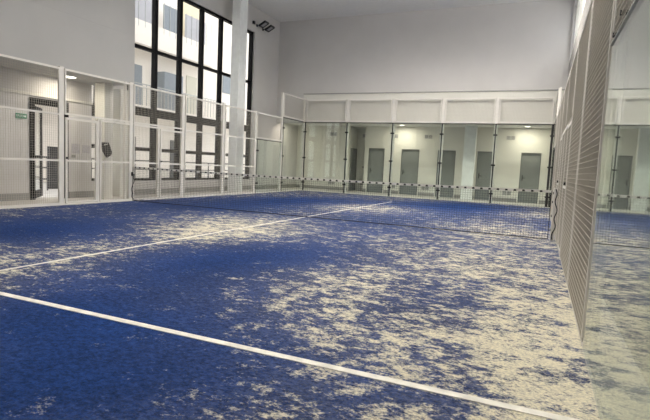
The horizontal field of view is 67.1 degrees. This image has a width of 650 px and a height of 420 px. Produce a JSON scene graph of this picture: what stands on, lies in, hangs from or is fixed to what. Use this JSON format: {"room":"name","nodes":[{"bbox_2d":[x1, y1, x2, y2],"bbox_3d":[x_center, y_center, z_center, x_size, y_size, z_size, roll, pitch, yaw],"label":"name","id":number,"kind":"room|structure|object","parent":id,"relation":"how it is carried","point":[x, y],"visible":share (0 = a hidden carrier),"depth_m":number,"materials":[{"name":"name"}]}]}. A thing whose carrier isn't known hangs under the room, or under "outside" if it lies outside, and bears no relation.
{"room":"sports hall","nodes":[
{"label":"sports hall","id":0,"kind":"room"},
{"bbox_2d":[0,0,134,85],"bbox_3d":[-8.019,-5.158,7.213,1.300,4.470,12.560,5,6,23],"label":"wall","id":1,"kind":"structure","parent":0,"point":[94,37],"depth_m":11.20,"materials":[{"name":"white paint"}]},
{"bbox_2d":[112,89,127,196],"bbox_3d":[-5.856,-1.913,14.138,0.300,3.030,0.420,5,6,23],"label":"wall","id":2,"kind":"structure","parent":0,"point":[119,166],"depth_m":13.96,"materials":[{"name":"beige paint"}]},
{"bbox_2d":[0,0,297,199],"bbox_3d":[-6.015,-4.162,14.083,0.300,7.500,26.600,5,6,23],"label":"wall","id":3,"kind":"structure","parent":0,"point":[265,44],"depth_m":17.42,"materials":[{"name":"white paint"}]},
{"bbox_2d":[16,113,26,118],"bbox_3d":[-7.123,-2.206,11.495,0.020,0.110,0.270,5,6,23],"label":"exit sign","id":4,"kind":"object","parent":3,"relation":"attached to","point":[17,115],"visible":0.85,"depth_m":11.49,"materials":[{"name":"green plastic"}]},
{"bbox_2d":[0,87,91,104],"bbox_3d":[-8.770,-2.481,7.613,0.030,0.060,12.350,5,6,23],"label":"trim","id":5,"kind":"structure","parent":3,"relation":"attached to","point":[1,89],"depth_m":11.88,"materials":[{"name":"beige paint"}]},
{"bbox_2d":[29,97,68,199],"bbox_3d":[-7.192,-1.525,12.371,0.748,2.450,1.050,5,6,23],"label":"door","id":6,"kind":"structure","parent":3,"relation":"in","point":[31,126],"depth_m":12.00,"materials":[{"name":"black metal"}]},
{"bbox_2d":[72,144,78,153],"bbox_3d":[-6.567,-1.616,12.922,0.006,0.250,0.250,5,6,23],"label":"notice sheet","id":7,"kind":"object","parent":3,"relation":"attached to","point":[74,149],"visible":0.64,"depth_m":12.90,"materials":[{"name":"white paper"}]},
{"bbox_2d":[82,145,89,152],"bbox_3d":[-6.437,-1.637,13.219,0.006,0.210,0.240,5,6,23],"label":"notice sheet","id":8,"kind":"object","parent":3,"relation":"attached to","point":[84,147],"visible":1,"depth_m":13.19,"materials":[{"name":"white paper"}]},
{"bbox_2d":[91,85,94,180],"bbox_3d":[-6.335,-2.398,13.690,0.140,3.170,0.700,5,6,23],"label":"window","id":9,"kind":"structure","parent":3,"relation":"in","point":[93,108],"depth_m":13.46,"materials":[{"name":"clear glass"}]},
{"bbox_2d":[0,184,295,200],"bbox_3d":[-6.079,-0.497,14.258,0.020,0.170,26.400,5,6,23],"label":"baseboard","id":10,"kind":"structure","parent":3,"relation":"attached to","point":[15,197],"depth_m":15.40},
{"bbox_2d":[134,0,253,180],"bbox_3d":[-4.555,-4.123,17.461,0.150,6.090,6.940,5,6,23],"label":"window","id":11,"kind":"structure","parent":3,"relation":"in","point":[154,51],"depth_m":17.27,"materials":[{"name":"black metal"}]},
{"bbox_2d":[256,20,268,27],"bbox_3d":[-2.597,-7.673,20.283,0.508,0.228,0.310,5,6,23],"label":"floodlight","id":12,"kind":"object","parent":3,"relation":"attached to","point":[265,23],"visible":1,"depth_m":20.23,"materials":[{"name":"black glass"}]},
{"bbox_2d":[262,25,274,31],"bbox_3d":[-2.407,-7.664,20.726,0.508,0.228,0.310,5,6,23],"label":"floodlight","id":13,"kind":"object","parent":3,"relation":"attached to","point":[269,28],"visible":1,"depth_m":20.67,"materials":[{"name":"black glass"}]},
{"bbox_2d":[0,187,649,419],"bbox_3d":[-0.656,0.143,12.040,12.600,0.200,26.600,5,6,23],"label":"floor","id":14,"kind":"structure","parent":0,"point":[629,390],"depth_m":2.99,"materials":[{"name":"blue artificial turf"},{"name":"sand"}]},
{"bbox_2d":[94,83,112,198],"bbox_3d":[-5.864,-1.811,13.000,0.360,3.030,0.280,5,6,23],"label":"column","id":15,"kind":"structure","parent":14,"relation":"on","point":[105,190],"depth_m":12.88,"materials":[{"name":"beige paint"}]},
{"bbox_2d":[102,142,111,157],"bbox_3d":[-5.710,-1.563,12.764,0.147,0.387,0.297,5,6,23],"label":"box","id":16,"kind":"object","parent":15,"relation":"attached to","point":[105,146],"visible":0.83,"depth_m":12.72,"materials":[{"name":"black plastic"}]},
{"bbox_2d":[0,190,297,208],"bbox_3d":[-4.046,-0.405,15.070,0.115,0.030,15.100,5,6,23],"label":"kerb","id":17,"kind":"object","parent":14,"relation":"on","point":[289,190],"visible":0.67,"depth_m":12.11,"materials":[{"name":"beige paint"}]},
{"bbox_2d":[0,54,60,207],"bbox_3d":[-6.179,-1.539,9.822,0.040,2.970,1.940,5,6,23],"label":"mesh fence","id":18,"kind":"object","parent":17,"relation":"on","point":[2,55],"visible":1,"depth_m":10.11,"materials":[{"name":"metal"}]},
{"bbox_2d":[57,66,64,203],"bbox_3d":[-5.807,-1.608,10.780,0.088,3.030,0.108,5,6,23],"label":"fence post","id":19,"kind":"object","parent":17,"relation":"on","point":[61,67],"visible":0.72,"depth_m":10.75,"materials":[{"name":"white metal"}]},
{"bbox_2d":[64,68,130,122],"bbox_3d":[-5.322,-2.653,11.589,0.040,0.990,1.880,5,6,23],"label":"mesh fence","id":20,"kind":"object","parent":19,"relation":"attached to","point":[65,69],"visible":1,"depth_m":11.55,"materials":[{"name":"metal"}]},
{"bbox_2d":[95,119,99,201],"bbox_3d":[-5.439,-1.158,11.723,0.088,2.000,0.053,5,6,23],"label":"fence post","id":21,"kind":"object","parent":17,"relation":"on","point":[98,120],"visible":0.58,"depth_m":11.69,"materials":[{"name":"white metal"}]},
{"bbox_2d":[65,117,97,202],"bbox_3d":[-5.595,-1.125,11.272,0.080,1.900,0.874,5,6,21],"label":"gate","id":22,"kind":"object","parent":21,"relation":"attached to","point":[66,118],"visible":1,"depth_m":11.23,"materials":[{"name":"metal"}]},
{"bbox_2d":[99,120,130,201],"bbox_3d":[-5.201,-1.196,12.157,0.040,1.960,0.930,5,6,23],"label":"mesh fence","id":23,"kind":"object","parent":17,"relation":"on","point":[101,121],"visible":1,"depth_m":12.08,"materials":[{"name":"metal"}]},
{"bbox_2d":[122,81,126,198],"bbox_3d":[-5.104,-1.730,12.499,0.078,3.030,0.058,5,6,23],"label":"fence post","id":24,"kind":"object","parent":17,"relation":"on","point":[125,86],"visible":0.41,"depth_m":12.46,"materials":[{"name":"white metal"}]},
{"bbox_2d":[127,82,132,199],"bbox_3d":[-5.007,-1.736,12.609,0.088,3.030,0.108,5,6,23],"label":"fence post","id":25,"kind":"object","parent":17,"relation":"on","point":[131,123],"visible":0.64,"depth_m":12.59,"materials":[{"name":"white metal"}]},
{"bbox_2d":[132,124,158,199],"bbox_3d":[-4.785,-1.263,13.108,0.040,1.960,0.910,5,6,23],"label":"mesh fence","id":26,"kind":"object","parent":17,"relation":"on","point":[136,162],"visible":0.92,"depth_m":13.07,"materials":[{"name":"metal"}]},
{"bbox_2d":[156,127,159,196],"bbox_3d":[-4.631,-1.287,13.569,0.088,2.000,0.053,5,6,23],"label":"fence post","id":27,"kind":"object","parent":17,"relation":"on","point":[159,127],"visible":0.5,"depth_m":13.54,"materials":[{"name":"white metal"}]},
{"bbox_2d":[179,94,184,196],"bbox_3d":[-4.207,-1.863,14.438,0.088,3.030,0.108,5,6,23],"label":"fence post","id":28,"kind":"object","parent":17,"relation":"on","point":[183,130],"visible":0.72,"depth_m":14.40,"materials":[{"name":"white metal"}]},
{"bbox_2d":[133,84,182,129],"bbox_3d":[-4.522,-2.781,13.417,0.040,0.990,1.880,5,6,23],"label":"mesh fence","id":29,"kind":"object","parent":28,"relation":"attached to","point":[134,85],"visible":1,"depth_m":13.29,"materials":[{"name":"metal"}]},
{"bbox_2d":[159,129,182,197],"bbox_3d":[-4.402,-1.315,14.001,0.080,1.900,0.903,5,6,22],"label":"gate","id":30,"kind":"object","parent":28,"relation":"attached to","point":[161,130],"visible":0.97,"depth_m":13.92,"materials":[{"name":"metal"}]},
{"bbox_2d":[183,96,223,196],"bbox_3d":[-3.768,-1.924,15.335,0.040,2.970,1.880,5,6,23],"label":"mesh fence","id":31,"kind":"object","parent":17,"relation":"on","point":[206,141],"visible":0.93,"depth_m":15.23,"materials":[{"name":"metal"}]},
{"bbox_2d":[219,103,224,194],"bbox_3d":[-3.407,-1.991,16.266,0.088,3.030,0.108,5,6,23],"label":"fence post","id":32,"kind":"object","parent":17,"relation":"on","point":[221,103],"visible":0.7,"depth_m":16.24,"materials":[{"name":"white metal"}]},
{"bbox_2d":[223,105,255,194],"bbox_3d":[-2.968,-2.051,17.163,0.040,2.970,1.880,5,6,23],"label":"mesh fence","id":33,"kind":"object","parent":17,"relation":"on","point":[226,106],"visible":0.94,"depth_m":17.03,"materials":[{"name":"metal"}]},
{"bbox_2d":[251,111,256,192],"bbox_3d":[-2.608,-2.119,18.095,0.088,3.030,0.108,5,6,23],"label":"fence post","id":34,"kind":"object","parent":17,"relation":"on","point":[256,111],"visible":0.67,"depth_m":18.06,"materials":[{"name":"white metal"}]},
{"bbox_2d":[255,139,281,192],"bbox_3d":[-2.185,-1.685,19.015,0.065,2.015,1.935,5,6,23],"label":"glass screen","id":35,"kind":"object","parent":17,"relation":"on","point":[257,139],"visible":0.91,"depth_m":18.23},
{"bbox_2d":[278,92,283,190],"bbox_3d":[-1.785,-2.729,19.880,0.088,4.000,0.108,5,6,23],"label":"fence post","id":36,"kind":"object","parent":17,"relation":"on","point":[282,93],"visible":0.79,"depth_m":19.86,"materials":[{"name":"white metal"}]},
{"bbox_2d":[256,112,282,140],"bbox_3d":[-2.121,-3.189,18.901,0.040,0.940,1.880,5,6,23],"label":"mesh fence","id":37,"kind":"object","parent":36,"relation":"attached to","point":[258,115],"visible":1,"depth_m":18.79,"materials":[{"name":"metal"}]},
{"bbox_2d":[283,93,305,120],"bbox_3d":[-1.266,-4.313,20.658,0.040,0.940,1.920,5,6,23],"label":"mesh fence","id":38,"kind":"object","parent":36,"relation":"attached to","point":[286,94],"visible":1,"depth_m":20.62,"materials":[{"name":"metal"}]},
{"bbox_2d":[281,117,304,185],"bbox_3d":[-1.366,-2.309,20.789,0.065,3.015,1.995,5,6,23],"label":"glass screen","id":39,"kind":"object","parent":17,"relation":"on","point":[283,117],"visible":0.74,"depth_m":19.96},
{"bbox_2d":[300,98,306,189],"bbox_3d":[-0.965,-2.886,21.763,0.108,4.050,0.108,5,6,23],"label":"fence post","id":40,"kind":"object","parent":17,"relation":"on","point":[303,128],"visible":0.72,"depth_m":21.72,"materials":[{"name":"white metal"}]},
{"bbox_2d":[227,0,247,191],"bbox_3d":[-3.276,-4.426,18.417,0.350,7.500,0.490,5,6,23],"label":"column","id":41,"kind":"structure","parent":14,"relation":"on","point":[240,7],"depth_m":18.24,"materials":[{"name":"white paint"}]},
{"bbox_2d":[0,190,599,419],"bbox_3d":[-0.442,0.162,10.744,9.979,0.016,20.000,5,6,23],"label":"artificial turf","id":42,"kind":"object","parent":14,"relation":"on","point":[125,310],"visible":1,"depth_m":3.73,"materials":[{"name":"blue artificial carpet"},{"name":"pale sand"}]},
{"bbox_2d":[301,122,347,192],"bbox_3d":[-0.025,-2.295,21.325,2.110,3.015,0.065,5,6,23],"label":"glass screen","id":43,"kind":"object","parent":42,"relation":"on","point":[305,131],"visible":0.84,"depth_m":21.23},
{"bbox_2d":[347,122,393,195],"bbox_3d":[1.822,-2.137,20.528,2.075,3.015,0.065,5,6,23],"label":"glass screen","id":44,"kind":"object","parent":42,"relation":"on","point":[392,133],"visible":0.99,"depth_m":20.15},
{"bbox_2d":[393,123,443,198],"bbox_3d":[3.653,-1.980,19.738,2.075,3.015,0.065,5,6,23],"label":"glass screen","id":45,"kind":"object","parent":42,"relation":"on","point":[441,133],"visible":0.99,"depth_m":19.37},
{"bbox_2d":[442,123,496,202],"bbox_3d":[5.484,-1.822,18.948,2.075,3.015,0.065,5,6,23],"label":"glass screen","id":46,"kind":"object","parent":42,"relation":"on","point":[495,134],"visible":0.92,"depth_m":18.59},
{"bbox_2d":[500,124,553,206],"bbox_3d":[7.292,-1.667,18.169,2.025,3.015,0.065,5,6,23],"label":"glass screen","id":47,"kind":"object","parent":42,"relation":"on","point":[552,130],"visible":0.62,"depth_m":17.80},
{"bbox_2d":[549,188,557,240],"bbox_3d":[4.078,0.077,8.762,0.075,0.938,0.060,5,6,23],"label":"net post","id":48,"kind":"object","parent":42,"relation":"on","point":[554,192],"visible":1,"depth_m":8.74,"materials":[{"name":"white metal"}]},
{"bbox_2d":[132,166,551,238],"bbox_3d":[-0.470,-0.297,10.725,9.830,0.890,0.018,5,6,23],"label":"net","id":49,"kind":"object","parent":48,"relation":"attached to","point":[142,168],"visible":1,"depth_m":10.32,"materials":[{"name":"black fabric"}]},
{"bbox_2d":[551,189,557,239],"bbox_3d":[4.083,0.082,8.710,0.072,0.906,0.020,5,6,23],"label":"rope","id":50,"kind":"object","parent":48,"relation":"hanging from","point":[556,189],"visible":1,"depth_m":8.70,"materials":[{"name":"black"}]},
{"bbox_2d":[304,190,541,206],"bbox_3d":[3.570,-0.488,19.939,9.960,0.030,0.095,5,6,23],"label":"kerb","id":51,"kind":"object","parent":14,"relation":"on","point":[304,190],"visible":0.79,"depth_m":19.78,"materials":[{"name":"beige paint"}]},
{"bbox_2d":[343,99,349,192],"bbox_3d":[0.926,-2.700,20.965,0.128,4.000,0.088,5,6,23],"label":"fence post","id":52,"kind":"object","parent":51,"relation":"on","point":[348,100],"visible":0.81,"depth_m":20.91,"materials":[{"name":"white metal"}]},
{"bbox_2d":[306,99,346,121],"bbox_3d":[0.059,-4.297,21.170,1.840,0.940,0.050,5,6,23],"label":"mesh fence","id":53,"kind":"object","parent":52,"relation":"attached to","point":[311,100],"visible":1,"depth_m":21.13,"materials":[{"name":"metal"}]},
{"bbox_2d":[349,99,392,121],"bbox_3d":[1.889,-4.140,20.380,1.840,0.940,0.050,5,6,23],"label":"mesh fence","id":54,"kind":"object","parent":52,"relation":"attached to","point":[353,100],"visible":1,"depth_m":20.39,"materials":[{"name":"metal"}]},
{"bbox_2d":[387,99,395,195],"bbox_3d":[2.756,-2.543,20.176,0.128,4.000,0.088,5,6,23],"label":"fence post","id":55,"kind":"object","parent":51,"relation":"on","point":[394,100],"visible":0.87,"depth_m":20.11,"materials":[{"name":"white metal"}]},
{"bbox_2d":[436,98,445,198],"bbox_3d":[4.587,-2.386,19.386,0.128,4.000,0.088,5,6,23],"label":"fence post","id":56,"kind":"object","parent":51,"relation":"on","point":[444,99],"visible":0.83,"depth_m":19.32,"materials":[{"name":"metal"}]},
{"bbox_2d":[395,98,441,121],"bbox_3d":[3.720,-3.983,19.590,1.840,0.940,0.050,5,6,23],"label":"mesh fence","id":57,"kind":"object","parent":56,"relation":"attached to","point":[403,99],"visible":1,"depth_m":19.58,"materials":[{"name":"metal"}]},
{"bbox_2d":[488,97,499,202],"bbox_3d":[6.418,-2.229,18.596,0.128,4.000,0.088,5,6,23],"label":"fence post","id":58,"kind":"object","parent":51,"relation":"on","point":[498,98],"visible":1,"depth_m":18.52,"materials":[{"name":"white metal"}]},
{"bbox_2d":[445,97,495,122],"bbox_3d":[5.551,-3.826,18.800,1.840,0.940,0.050,5,6,23],"label":"mesh fence","id":59,"kind":"object","parent":58,"relation":"attached to","point":[491,98],"visible":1,"depth_m":18.83,"materials":[{"name":"metal"}]},
{"bbox_2d":[499,97,554,122],"bbox_3d":[7.381,-3.669,18.011,1.840,0.940,0.050,5,6,23],"label":"mesh fence","id":60,"kind":"object","parent":58,"relation":"attached to","point":[507,98],"visible":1,"depth_m":18.02,"materials":[{"name":"metal"}]},
{"bbox_2d":[460,126,477,199],"bbox_3d":[6.088,-1.987,20.753,0.470,3.100,0.300,5,6,23],"label":"pillar","id":61,"kind":"structure","parent":14,"relation":"on","point":[470,139],"depth_m":20.61,"materials":[{"name":"white paint"}]},
{"bbox_2d":[547,121,555,209],"bbox_3d":[7.806,-1.525,16.862,0.038,3.015,1.940,5,6,23],"label":"glass screen","id":62,"kind":"object","parent":14,"relation":"on","point":[555,121],"visible":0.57,"depth_m":16.77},
{"bbox_2d":[548,147,554,211],"bbox_3d":[6.983,-0.900,15.079,0.038,2.015,1.900,5,6,23],"label":"glass screen","id":63,"kind":"object","parent":14,"relation":"on","point":[554,147],"visible":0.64,"depth_m":15.07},
{"bbox_2d":[558,87,561,110],"bbox_3d":[7.469,-1.935,15.887,0.058,4.000,0.108,5,6,23],"label":"fence post","id":64,"kind":"object","parent":14,"relation":"on","point":[560,87],"visible":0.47,"depth_m":15.70,"materials":[{"name":"white metal"}]},
{"bbox_2d":[555,88,559,120],"bbox_3d":[7.901,-3.524,16.681,0.040,0.940,1.900,5,6,23],"label":"mesh fence","id":65,"kind":"object","parent":64,"relation":"attached to","point":[558,94],"visible":0.89,"depth_m":15.86,"materials":[{"name":"metal"}]},
{"bbox_2d":[583,0,647,419],"bbox_3d":[1.388,0.003,2.288,0.038,1.997,2.020,5,6,23],"label":"glass screen","id":66,"kind":"object","parent":14,"relation":"on","point":[626,44],"visible":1,"depth_m":2.55,"materials":[{"name":"glass"}]},
{"bbox_2d":[613,0,632,35],"bbox_3d":[1.453,-1.496,2.138,0.040,0.962,1.910,5,6,23],"label":"mesh fence","id":67,"kind":"object","parent":66,"relation":"on","point":[618,19],"visible":0.96,"depth_m":2.91,"materials":[{"name":"metal"}]},
{"bbox_3d":[2.648,-0.686,4.959,0.058,3.030,0.108,5,6,23],"label":"fence post","id":68,"kind":"object","parent":14,"relation":"on","visible":0},
{"bbox_2d":[560,0,592,282],"bbox_3d":[3.008,-0.757,5.890,0.040,2.962,1.900,5,6,23],"label":"mesh fence","id":69,"kind":"object","parent":68,"relation":"attached to","point":[583,50],"visible":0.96,"depth_m":5.74,"materials":[{"name":"metal"}]},
{"bbox_2d":[567,0,615,341],"bbox_3d":[2.210,-0.630,4.066,0.040,2.962,1.890,5,6,23],"label":"mesh fence","id":70,"kind":"object","parent":68,"relation":"attached to","point":[600,17],"visible":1,"depth_m":3.89,"materials":[{"name":"metal"}]},
{"bbox_3d":[4.247,-0.941,8.616,0.058,3.030,0.108,5,6,23],"label":"fence post","id":71,"kind":"object","parent":14,"relation":"on","visible":0},
{"bbox_2d":[554,130,564,238],"bbox_3d":[4.388,-0.479,9.145,0.040,1.952,0.920,5,6,23],"label":"mesh fence","id":72,"kind":"object","parent":71,"relation":"attached to","point":[563,137],"visible":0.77,"depth_m":9.18,"materials":[{"name":"metal"}]},
{"bbox_2d":[556,124,568,244],"bbox_3d":[3.977,-0.413,8.203,0.040,1.952,0.940,5,6,23],"label":"mesh fence","id":73,"kind":"object","parent":71,"relation":"attached to","point":[566,129],"visible":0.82,"depth_m":8.28,"materials":[{"name":"metal"}]},
{"bbox_2d":[561,74,569,134],"bbox_3d":[4.652,-1.997,9.454,0.040,0.982,1.890,5,6,23],"label":"mesh fence","id":74,"kind":"object","parent":71,"relation":"attached to","point":[568,80],"visible":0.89,"depth_m":9.42,"materials":[{"name":"metal"}]},
{"bbox_2d":[566,43,578,125],"bbox_3d":[3.856,-1.870,7.634,0.040,0.982,1.890,5,6,23],"label":"mesh fence","id":75,"kind":"object","parent":71,"relation":"attached to","point":[574,64],"visible":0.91,"depth_m":7.54,"materials":[{"name":"paint"}]},
{"bbox_3d":[3.815,-0.364,7.730,0.058,2.000,0.068,5,6,23],"label":"fence post","id":76,"kind":"object","parent":14,"relation":"on","visible":0},
{"bbox_2d":[557,120,571,254],"bbox_3d":[3.590,-0.337,7.311,0.079,1.900,0.891,5,6,25],"label":"gate","id":77,"kind":"object","parent":76,"relation":"attached to","point":[570,124],"visible":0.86,"depth_m":7.33,"materials":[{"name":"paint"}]},
{"bbox_3d":[4.623,-0.493,9.577,0.058,2.000,0.068,5,6,23],"label":"fence post","id":78,"kind":"object","parent":14,"relation":"on","visible":0},
{"bbox_2d":[556,136,562,187],"bbox_3d":[4.784,-0.527,10.040,0.079,1.900,0.901,5,6,25],"label":"gate","id":79,"kind":"object","parent":78,"relation":"attached to","point":[562,136],"visible":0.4,"depth_m":10.07,"materials":[{"name":"metal"}]},
{"bbox_3d":[6.647,-1.325,14.102,0.058,3.030,0.108,5,6,23],"label":"fence post","id":80,"kind":"object","parent":14,"relation":"on","visible":0},
{"bbox_2d":[554,114,557,146],"bbox_3d":[7.055,-2.402,14.943,0.040,0.940,1.900,5,6,23],"label":"mesh fence","id":81,"kind":"object","parent":80,"relation":"attached to","point":[557,114],"visible":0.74,"depth_m":14.98,"materials":[{"name":"metal"}]},
{"bbox_2d":[248,0,540,21],"bbox_3d":[-1.011,-7.392,9.591,12.500,0.200,22.800,5,6,23],"label":"ceiling","id":82,"kind":"structure","parent":0,"point":[280,10],"depth_m":19.52,"materials":[{"name":"paint"}]},
{"bbox_2d":[289,123,554,127],"bbox_3d":[4.103,-3.864,22.147,12.500,0.200,3.800,5,6,23],"label":"ceiling","id":83,"kind":"structure","parent":0,"point":[353,125],"depth_m":21.59,"materials":[{"name":"paint"}]},
{"bbox_2d":[296,125,553,203],"bbox_3d":[4.286,-2.264,22.890,12.500,3.100,1.300,5,6,23],"label":"wall","id":84,"kind":"structure","parent":0,"point":[324,153],"depth_m":22.16,"materials":[{"name":"beige paint"}]},
{"bbox_2d":[348,148,356,190],"bbox_3d":[1.396,-1.987,24.107,0.091,2.060,0.820,5,6,23],"label":"door","id":85,"kind":"structure","parent":84,"relation":"in","point":[353,153],"depth_m":24.07,"materials":[{"name":"grey paint"}]},
{"bbox_2d":[367,148,384,192],"bbox_3d":[2.394,-1.857,23.081,0.770,2.080,0.134,5,6,23],"label":"door","id":86,"kind":"structure","parent":84,"relation":"in","point":[376,155],"depth_m":23.08,"materials":[{"name":"grey paint"}]},
{"bbox_2d":[399,149,418,194],"bbox_3d":[3.864,-1.731,22.448,0.820,2.080,0.134,5,6,23],"label":"door","id":87,"kind":"structure","parent":84,"relation":"in","point":[409,157],"depth_m":22.45,"materials":[{"name":"grey paint"}]},
{"bbox_2d":[296,184,544,203],"bbox_3d":[3.963,-0.754,22.417,11.880,0.150,0.015,5,6,23],"label":"baseboard","id":88,"kind":"structure","parent":84,"relation":"attached to","point":[304,186],"depth_m":22.27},
{"bbox_2d":[424,135,432,138],"bbox_3d":[4.632,-3.279,21.945,0.360,0.180,0.020,5,6,23],"label":"air vent","id":89,"kind":"object","parent":84,"relation":"in","point":[426,136],"visible":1,"depth_m":21.94,"materials":[{"name":"grey metal"}]},
{"bbox_2d":[435,150,455,197],"bbox_3d":[5.356,-1.603,21.804,0.780,2.080,0.134,5,6,23],"label":"door","id":90,"kind":"structure","parent":84,"relation":"in","point":[448,156],"depth_m":21.77,"materials":[{"name":"grey paint"}]},
{"bbox_2d":[474,151,491,199],"bbox_3d":[6.880,-1.473,21.146,0.690,2.080,0.134,5,6,23],"label":"door","id":91,"kind":"structure","parent":84,"relation":"in","point":[484,159],"depth_m":21.17,"materials":[{"name":"grey paint"}]},
{"bbox_2d":[502,191,510,194],"bbox_3d":[7.692,-0.719,20.786,0.360,0.180,0.020,5,6,23],"label":"air vent","id":92,"kind":"object","parent":84,"relation":"in","point":[503,192],"visible":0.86,"depth_m":20.76,"materials":[{"name":"grey metal"}]},
{"bbox_2d":[506,136,515,139],"bbox_3d":[7.800,-3.027,20.577,0.360,0.180,0.020,5,6,23],"label":"air vent","id":93,"kind":"object","parent":84,"relation":"in","point":[507,137],"visible":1,"depth_m":20.57,"materials":[{"name":"white metal"}]},
{"bbox_2d":[517,153,541,202],"bbox_3d":[8.518,-1.332,20.439,0.770,2.080,0.134,5,6,23],"label":"door","id":94,"kind":"structure","parent":84,"relation":"in","point":[530,164],"depth_m":20.44,"materials":[{"name":"grey paint"}]},
{"bbox_2d":[276,0,574,125],"bbox_3d":[3.379,-5.783,20.087,12.500,4.480,0.300,5,6,23],"label":"wall","id":95,"kind":"structure","parent":0,"point":[518,45],"depth_m":19.54,"materials":[{"name":"white paint"}]},
{"bbox_2d":[303,90,564,124],"bbox_3d":[3.860,-4.098,19.765,10.500,1.230,0.120,5,6,23],"label":"trim","id":96,"kind":"structure","parent":95,"relation":"attached to","point":[328,107],"depth_m":19.46,"materials":[{"name":"beige paint"}]},
{"bbox_2d":[304,89,564,94],"bbox_3d":[3.886,-4.726,19.701,10.500,0.035,0.135,5,6,23],"label":"trim","id":97,"kind":"structure","parent":95,"relation":"attached to","point":[548,89],"depth_m":19.33,"materials":[{"name":"cream paint"}]},
{"bbox_2d":[566,0,649,388],"bbox_3d":[5.153,-3.204,9.265,0.300,7.500,26.600,5,6,23],"label":"wall","id":98,"kind":"structure","parent":0,"point":[632,296],"depth_m":3.54,"materials":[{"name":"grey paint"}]},
{"bbox_2d":[573,0,585,46],"bbox_3d":[5.433,-5.649,9.492,0.090,1.950,17.150,5,6,23],"label":"window","id":99,"kind":"structure","parent":98,"relation":"in","point":[580,6],"depth_m":15.60,"materials":[{"name":"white glass"}]},
{"bbox_3d":[5.047,-1.069,10.445,0.058,3.030,0.108,5,6,23],"label":"fence post","id":100,"kind":"object","parent":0,"visible":0},
{"bbox_2d":[551,91,564,217],"bbox_3d":[5.408,-1.141,11.376,0.040,2.962,1.900,5,6,23],"label":"mesh fence","id":101,"kind":"object","parent":100,"relation":"attached to","point":[562,101],"visible":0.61,"depth_m":11.40,"materials":[{"name":"metal"}]},
{"bbox_3d":[5.847,-1.197,12.274,0.058,3.030,0.108,5,6,23],"label":"fence post","id":102,"kind":"object","parent":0,"visible":0},
{"bbox_2d":[550,104,560,219],"bbox_3d":[6.208,-1.268,13.205,0.040,2.962,1.900,5,6,23],"label":"mesh fence","id":103,"kind":"object","parent":102,"relation":"attached to","point":[560,104],"visible":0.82,"depth_m":13.22,"materials":[{"name":"metal"}]},
{"label":"outside","id":104,"kind":"structure","parent":0,"visible":0},
{"bbox_2d":[36,182,57,197],"bbox_3d":[-8.619,-1.085,21.890,10.050,0.230,34.000,5,6,23],"label":"ground","id":105,"kind":"structure","parent":104,"point":[52,192],"depth_m":14.96,"materials":[{"name":"white"}]},
{"bbox_2d":[48,146,57,188],"bbox_3d":[-8.886,-1.384,16.108,0.120,1.380,0.450,5,6,23],"label":"cabinet","id":106,"kind":"object","parent":105,"relation":"on","point":[54,185],"visible":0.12,"depth_m":15.99,"materials":[{"name":"grey metal"}]},
{"bbox_2d":[35,156,244,189],"bbox_3d":[-6.608,-1.430,19.455,0.050,1.042,12.850,5,6,23],"label":"railing","id":107,"kind":"object","parent":105,"relation":"on","point":[208,170],"visible":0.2,"depth_m":16.61,"materials":[{"name":"grey metal"}]},
{"bbox_2d":[33,0,248,181],"bbox_3d":[-7.850,-7.191,24.408,1.310,11.500,28.000,5,6,23],"label":"window glass","id":108,"kind":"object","parent":105,"relation":"on","point":[167,14],"visible":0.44,"depth_m":24.66,"materials":[{"name":"clear glass"}]},
{"bbox_2d":[222,76,230,93],"bbox_3d":[-5.825,-7.568,29.621,0.040,1.100,1.200,5,6,23],"label":"shutter","id":109,"kind":"object","parent":108,"relation":"hanging from","point":[225,80],"depth_m":29.36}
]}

